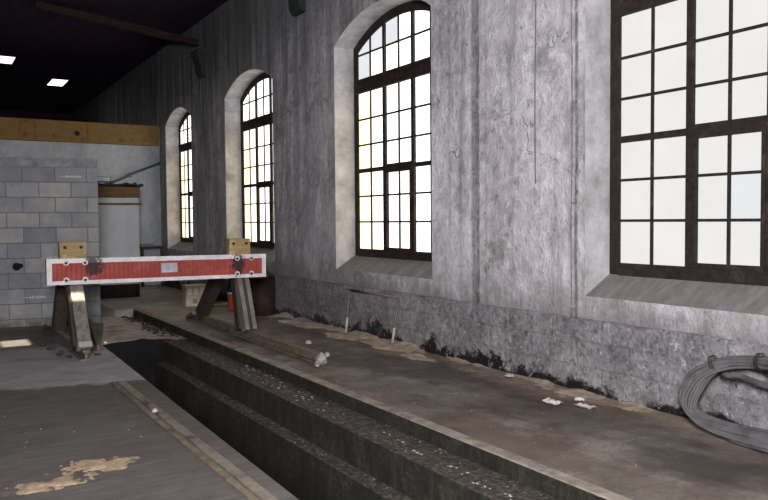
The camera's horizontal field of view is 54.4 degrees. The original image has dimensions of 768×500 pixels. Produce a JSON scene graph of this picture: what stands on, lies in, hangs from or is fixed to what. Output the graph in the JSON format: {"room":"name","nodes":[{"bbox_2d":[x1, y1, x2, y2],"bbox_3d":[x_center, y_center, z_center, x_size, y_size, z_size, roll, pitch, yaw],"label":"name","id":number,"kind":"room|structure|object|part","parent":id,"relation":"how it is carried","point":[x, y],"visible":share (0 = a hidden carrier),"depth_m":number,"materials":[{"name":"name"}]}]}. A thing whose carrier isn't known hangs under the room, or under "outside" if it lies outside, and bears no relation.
{"room":"old train depot","nodes":[
{"label":"old train depot","id":0,"kind":"room"},
{"bbox_2d":[0,110,71,120],"bbox_3d":[-16.321,-2.312,27.409,9.200,5.900,0.100,-2,3,-32],"label":"wall","id":1,"kind":"structure","parent":0,"point":[3,113],"depth_m":28.98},
{"bbox_2d":[0,157,100,327],"bbox_3d":[-6.940,-0.089,11.109,5.050,2.604,0.205,-1,2,-20],"label":"wall","id":2,"kind":"structure","parent":0,"point":[45,202],"depth_m":11.58,"materials":[{"name":"concrete"}]},
{"bbox_2d":[0,139,160,285],"bbox_3d":[-9.641,-0.987,16.677,9.200,4.000,0.150,-2,3,-32],"label":"wall","id":3,"kind":"structure","parent":0,"point":[115,162],"depth_m":18.56,"materials":[{"name":"grey paint"}]},
{"bbox_2d":[0,117,158,145],"bbox_3d":[-9.547,-2.744,16.480,9.050,0.495,0.180,-2,3,-32],"label":"header beam","id":4,"kind":"structure","parent":3,"relation":"attached to","point":[25,129],"depth_m":17.79,"materials":[{"name":"yellow paint"}]},
{"bbox_2d":[109,162,159,182],"bbox_3d":[-6.196,-1.918,18.628,1.283,0.605,0.066,-2,3,-33],"label":"pipe","id":5,"kind":"object","parent":3,"relation":"attached to","point":[158,163],"visible":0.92,"depth_m":18.59,"materials":[{"name":"grey metal"}]},
{"bbox_2d":[0,0,227,113],"bbox_3d":[-6.589,-4.714,11.641,9.300,0.001,37.000,-2,3,-32],"label":"ceiling","id":6,"kind":"structure","parent":0,"point":[45,47],"depth_m":18.11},
{"bbox_2d":[101,317,189,386],"bbox_3d":[-4.155,1.817,11.835,1.350,1.293,3.820,-2,3,-32],"label":"track bed","id":7,"kind":"object","parent":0,"point":[139,349],"visible":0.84,"depth_m":10.51,"materials":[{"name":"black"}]},
{"bbox_2d":[121,316,178,336],"bbox_3d":[-3.854,1.243,12.264,0.436,0.047,3.004,-2,3,-32],"label":"rubble","id":8,"kind":"object","parent":7,"relation":"on","point":[132,318],"visible":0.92,"depth_m":11.94,"materials":[{"name":"grey stone"}]},
{"bbox_2d":[0,285,767,499],"bbox_3d":[-6.557,1.931,11.893,9.250,1.500,37.000,-2,3,-32],"label":"floor","id":9,"kind":"structure","parent":0,"point":[675,458],"depth_m":5.88,"materials":[{"name":"concrete"}]},
{"bbox_2d":[5,456,139,494],"bbox_3d":[-1.956,1.422,4.787,0.470,0.023,0.968,0,2,22],"label":"sand","id":10,"kind":"object","parent":9,"relation":"on","point":[116,463],"visible":1,"depth_m":4.80,"materials":[{"name":"beige sand"}]},
{"bbox_2d":[88,318,99,350],"bbox_3d":[-4.090,1.165,10.511,0.035,0.100,2.626,-1,2,-24],"label":"bar","id":11,"kind":"object","parent":9,"relation":"on","point":[93,333],"visible":0.91,"depth_m":10.11,"materials":[{"name":"metal"}]},
{"bbox_2d":[98,182,143,298],"bbox_3d":[-6.125,-0.216,16.138,1.570,2.445,1.368,-2,3,-32],"label":"booth","id":12,"kind":"object","parent":9,"relation":"on","point":[118,204],"visible":0.49,"depth_m":15.81,"materials":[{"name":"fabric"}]},
{"bbox_2d":[98,177,110,181],"bbox_3d":[-5.961,-1.490,15.797,0.320,0.105,0.230,-2,3,-32],"label":"box","id":13,"kind":"object","parent":12,"relation":"on","point":[100,179],"visible":0.56,"depth_m":15.71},
{"bbox_3d":[-6.173,-0.194,16.176,1.425,1.840,1.200,-2,3,-32],"label":"panel","id":14,"kind":"part","parent":12,"relation":"part of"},
{"bbox_3d":[-5.830,-0.964,15.632,1.480,0.045,0.040,-2,3,-32],"label":"rail","id":15,"kind":"part","parent":12,"relation":"part of","materials":[{"name":"brown wood"}]},
{"bbox_2d":[139,244,163,286],"bbox_3d":[-5.849,0.373,18.692,0.590,1.060,0.460,-2,3,-32],"label":"bench","id":16,"kind":"object","parent":9,"relation":"on","point":[142,246],"visible":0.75,"depth_m":18.44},
{"bbox_3d":[-5.959,0.440,18.426,0.060,0.950,0.060,-2,3,-32],"label":"leg","id":17,"kind":"part","parent":16,"relation":"part of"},
{"bbox_3d":[-5.551,0.426,18.678,0.060,0.950,0.060,-2,3,-32],"label":"leg","id":18,"kind":"part","parent":16,"relation":"part of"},
{"bbox_2d":[43,238,329,366],"bbox_3d":[-2.850,0.568,9.647,2.781,1.387,4.853,-2,3,-32],"label":"buffer stop","id":19,"kind":"object","parent":9,"relation":"on","point":[72,269],"visible":1,"depth_m":9.59,"materials":[{"name":"red paint"}]},
{"bbox_3d":[-4.205,1.182,9.876,0.130,0.120,2.860,-2,3,-32],"label":"sole rail","id":20,"kind":"part","parent":19,"relation":"part of","materials":[{"name":"metal"}]},
{"bbox_3d":[-3.667,0.743,8.982,0.150,0.883,0.713,-2,3,-32],"label":"leg","id":21,"kind":"part","parent":19,"relation":"part of","materials":[{"name":"grey metal"}]},
{"bbox_3d":[-2.756,0.227,9.591,0.205,0.120,0.012,-1,2,-32],"label":"plate","id":22,"kind":"part","parent":19,"relation":"part of","materials":[{"name":"white metal"}]},
{"bbox_3d":[-1.899,1.147,10.291,0.130,0.120,4.580,-2,3,-32],"label":"sole rail","id":23,"kind":"part","parent":19,"relation":"part of","materials":[{"name":"metal"}]},
{"bbox_2d":[181,284,205,306],"bbox_3d":[-3.636,0.862,14.283,0.410,0.400,0.270,-2,3,-32],"label":"crate","id":24,"kind":"object","parent":9,"relation":"on","point":[191,293],"visible":0.77,"depth_m":14.16,"materials":[{"name":"beige wood"}]},
{"bbox_3d":[-3.638,0.674,14.276,0.410,0.025,0.270,-2,3,-32],"label":"lid","id":25,"kind":"part","parent":24,"relation":"part of","materials":[{"name":"brown wood"}]},
{"bbox_2d":[110,380,278,499],"bbox_3d":[0.650,1.504,2.115,0.135,0.016,12.620,-2,3,-32],"label":"rail","id":26,"kind":"object","parent":9,"relation":"on","point":[258,490],"visible":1,"depth_m":5.22,"materials":[{"name":"metal"}]},
{"bbox_2d":[213,302,227,306],"bbox_3d":[-3.101,1.034,14.121,0.053,0.056,0.743,1,3,34],"label":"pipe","id":27,"kind":"object","parent":9,"relation":"on","point":[225,303],"visible":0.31,"depth_m":14.11,"materials":[{"name":"metal"}]},
{"bbox_2d":[227,278,233,310],"bbox_3d":[-2.622,0.782,13.562,0.460,0.600,0.460,-2,3,-32],"label":"box","id":28,"kind":"object","parent":9,"relation":"on","point":[229,290],"visible":0.27,"depth_m":13.40,"materials":[{"name":"orange plastic"}]},
{"bbox_3d":[-2.623,0.617,13.555,0.444,0.270,0.444,-2,3,-32],"label":"lid","id":29,"kind":"part","parent":28,"relation":"part of","materials":[{"name":"black plastic"}]},
{"bbox_2d":[227,294,233,310],"bbox_3d":[-2.620,0.934,13.568,0.444,0.295,0.444,-2,3,-32],"label":"tub","id":30,"kind":"object","parent":28,"relation":"in","point":[230,301],"depth_m":13.41,"materials":[{"name":"orange plastic"}]},
{"bbox_2d":[249,276,275,315],"bbox_3d":[-2.106,0.785,12.822,0.486,0.645,0.486,-2,3,-32],"label":"drum","id":31,"kind":"object","parent":9,"relation":"on","point":[262,288],"visible":0.72,"depth_m":12.61,"materials":[{"name":"brown metal"}]},
{"bbox_2d":[4,370,636,465],"bbox_3d":[-1.123,1.337,6.800,5.952,0.012,3.260,0,2,7],"label":"chips","id":32,"kind":"object","parent":9,"relation":"on","point":[366,370],"visible":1,"depth_m":6.14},
{"bbox_2d":[155,340,558,499],"bbox_3d":[-0.238,2.182,5.283,1.630,1.424,19.100,-2,3,-32],"label":"pit","id":33,"kind":"object","parent":9,"relation":"in","point":[300,467],"visible":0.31,"depth_m":6.47,"materials":[{"name":"concrete"}]},
{"bbox_2d":[185,352,525,499],"bbox_3d":[-0.616,1.551,6.789,0.534,0.277,6.877,-2,3,-32],"label":"pebbles","id":34,"kind":"object","parent":33,"relation":"on","point":[203,352],"visible":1,"depth_m":6.63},
{"bbox_2d":[133,308,631,499],"bbox_3d":[0.447,1.438,5.682,0.115,0.148,19.100,-2,3,-32],"label":"kerb","id":35,"kind":"object","parent":9,"relation":"on","point":[559,485],"visible":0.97,"depth_m":5.88,"materials":[{"name":"concrete"}]},
{"bbox_2d":[256,312,653,412],"bbox_3d":[0.017,1.199,9.250,0.690,0.092,7.571,-2,3,-32],"label":"grit","id":36,"kind":"object","parent":9,"relation":"on","point":[414,352],"visible":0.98,"depth_m":9.20,"materials":[{"name":"grey gravel"}]},
{"bbox_2d":[345,289,399,342],"bbox_3d":[-0.185,0.873,9.996,0.122,0.608,1.300,-2,3,-32],"label":"frame","id":37,"kind":"object","parent":36,"relation":"on","point":[350,290],"visible":0.98,"depth_m":9.87,"materials":[{"name":"metal"}]},
{"bbox_3d":[-0.508,0.861,10.519,0.028,0.595,0.126,1,3,34],"label":"leg","id":38,"kind":"part","parent":37,"relation":"part of","materials":[{"name":"metal"}]},
{"bbox_3d":[0.145,0.897,9.484,0.115,0.594,0.030,0,2,4],"label":"leg","id":39,"kind":"part","parent":37,"relation":"part of","materials":[{"name":"metal"}]},
{"bbox_2d":[504,373,513,376],"bbox_3d":[1.243,1.243,7.426,0.099,0.040,0.078,0,2,12],"label":"stone","id":40,"kind":"object","parent":9,"relation":"on","point":[507,374],"visible":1,"depth_m":7.40,"materials":[{"name":"white stone"}]},
{"bbox_2d":[542,397,562,404],"bbox_3d":[1.466,1.311,6.493,0.127,0.027,0.168,-2,3,-32],"label":"paper scrap","id":41,"kind":"object","parent":9,"relation":"on","point":[547,400],"visible":1,"depth_m":6.47,"materials":[{"name":"white paper"}]},
{"bbox_2d":[573,403,595,408],"bbox_3d":[1.707,1.316,6.336,0.105,0.027,0.207,-2,3,-32],"label":"paper scrap","id":42,"kind":"object","parent":9,"relation":"on","point":[578,404],"visible":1,"depth_m":6.32,"materials":[{"name":"white paper"}]},
{"bbox_2d":[678,353,767,452],"bbox_3d":[2.646,1.042,5.115,0.345,0.621,1.408,-2,3,-32],"label":"cable coil","id":43,"kind":"object","parent":9,"relation":"on","point":[693,384],"visible":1,"depth_m":5.39,"materials":[{"name":"rubber"}]},
{"bbox_2d":[72,0,767,344],"bbox_3d":[-2.549,-1.898,14.243,0.350,5.900,37.000,-2,3,-32],"label":"wall","id":44,"kind":"structure","parent":0,"point":[501,238],"depth_m":8.55,"materials":[{"name":"grey paint"}]},
{"bbox_2d":[35,0,198,46],"bbox_3d":[-5.387,-4.616,15.332,3.233,0.497,0.180,-2,3,-32],"label":"tie beam","id":45,"kind":"structure","parent":44,"relation":"attached to","point":[39,5],"depth_m":15.19,"materials":[{"name":"brown wood"}]},
{"bbox_2d":[178,111,192,241],"bbox_3d":[-4.588,-1.768,17.809,0.075,3.204,2.073,-2,3,-32],"label":"window","id":46,"kind":"structure","parent":44,"relation":"in","point":[184,147],"depth_m":18.27,"materials":[{"name":"brown paint"}]},
{"bbox_2d":[191,48,206,78],"bbox_3d":[-3.922,-3.943,15.851,0.220,0.558,0.480,-2,3,-32],"label":"corbel","id":47,"kind":"object","parent":44,"relation":"attached to","point":[198,55],"visible":1,"depth_m":15.72,"materials":[{"name":"stone"}]},
{"bbox_2d":[240,72,273,248],"bbox_3d":[-2.272,-1.679,14.069,0.075,3.324,2.409,-2,3,-32],"label":"window","id":48,"kind":"structure","parent":44,"relation":"in","point":[255,123],"depth_m":14.32,"materials":[{"name":"brown paint"}]},
{"bbox_3d":[-2.253,-1.256,14.096,0.034,0.082,2.147,-2,3,-32],"label":"meeting rail","id":49,"kind":"part","parent":48,"relation":"part of","materials":[{"name":"brown paint"}]},
{"bbox_2d":[288,0,305,16],"bbox_3d":[-1.396,-4.001,11.765,0.220,0.558,0.480,-2,3,-32],"label":"corbel","id":50,"kind":"object","parent":44,"relation":"attached to","point":[296,7],"visible":1,"depth_m":11.72,"materials":[{"name":"stone"}]},
{"bbox_2d":[353,0,431,261],"bbox_3d":[0.186,-1.582,10.099,0.075,3.445,2.480,-2,3,-32],"label":"window","id":51,"kind":"structure","parent":44,"relation":"in","point":[384,32],"depth_m":10.27,"materials":[{"name":"brown paint"}]},
{"bbox_3d":[0.205,-1.143,10.127,0.034,0.085,2.210,-2,3,-32],"label":"meeting rail","id":52,"kind":"part","parent":51,"relation":"part of","materials":[{"name":"brown paint"}]},
{"bbox_2d":[164,273,767,429],"bbox_3d":[-0.889,0.814,11.364,0.106,0.684,18.200,-2,3,-32],"label":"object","id":53,"kind":"structure","parent":44,"relation":"attached to","point":[646,366],"depth_m":7.21,"materials":[{"name":"concrete"}]},
{"bbox_2d":[534,0,535,183],"bbox_3d":[1.487,-2.531,7.341,0.014,3.750,0.024,-2,3,-32],"label":"conduit","id":54,"kind":"object","parent":44,"relation":"attached to","point":[535,0],"visible":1,"depth_m":7.38,"materials":[{"name":"grey metal"}]},
{"bbox_2d":[609,0,767,285],"bbox_3d":[2.750,-1.438,5.961,0.075,3.445,2.480,-2,3,-32],"label":"window","id":55,"kind":"structure","parent":44,"relation":"in","point":[689,78],"depth_m":6.27,"materials":[{"name":"brown paint"}]},
{"bbox_3d":[2.769,-0.999,5.989,0.034,0.085,2.210,-2,3,-32],"label":"meeting rail","id":56,"kind":"part","parent":55,"relation":"part of","materials":[{"name":"brown paint"}]}
]}

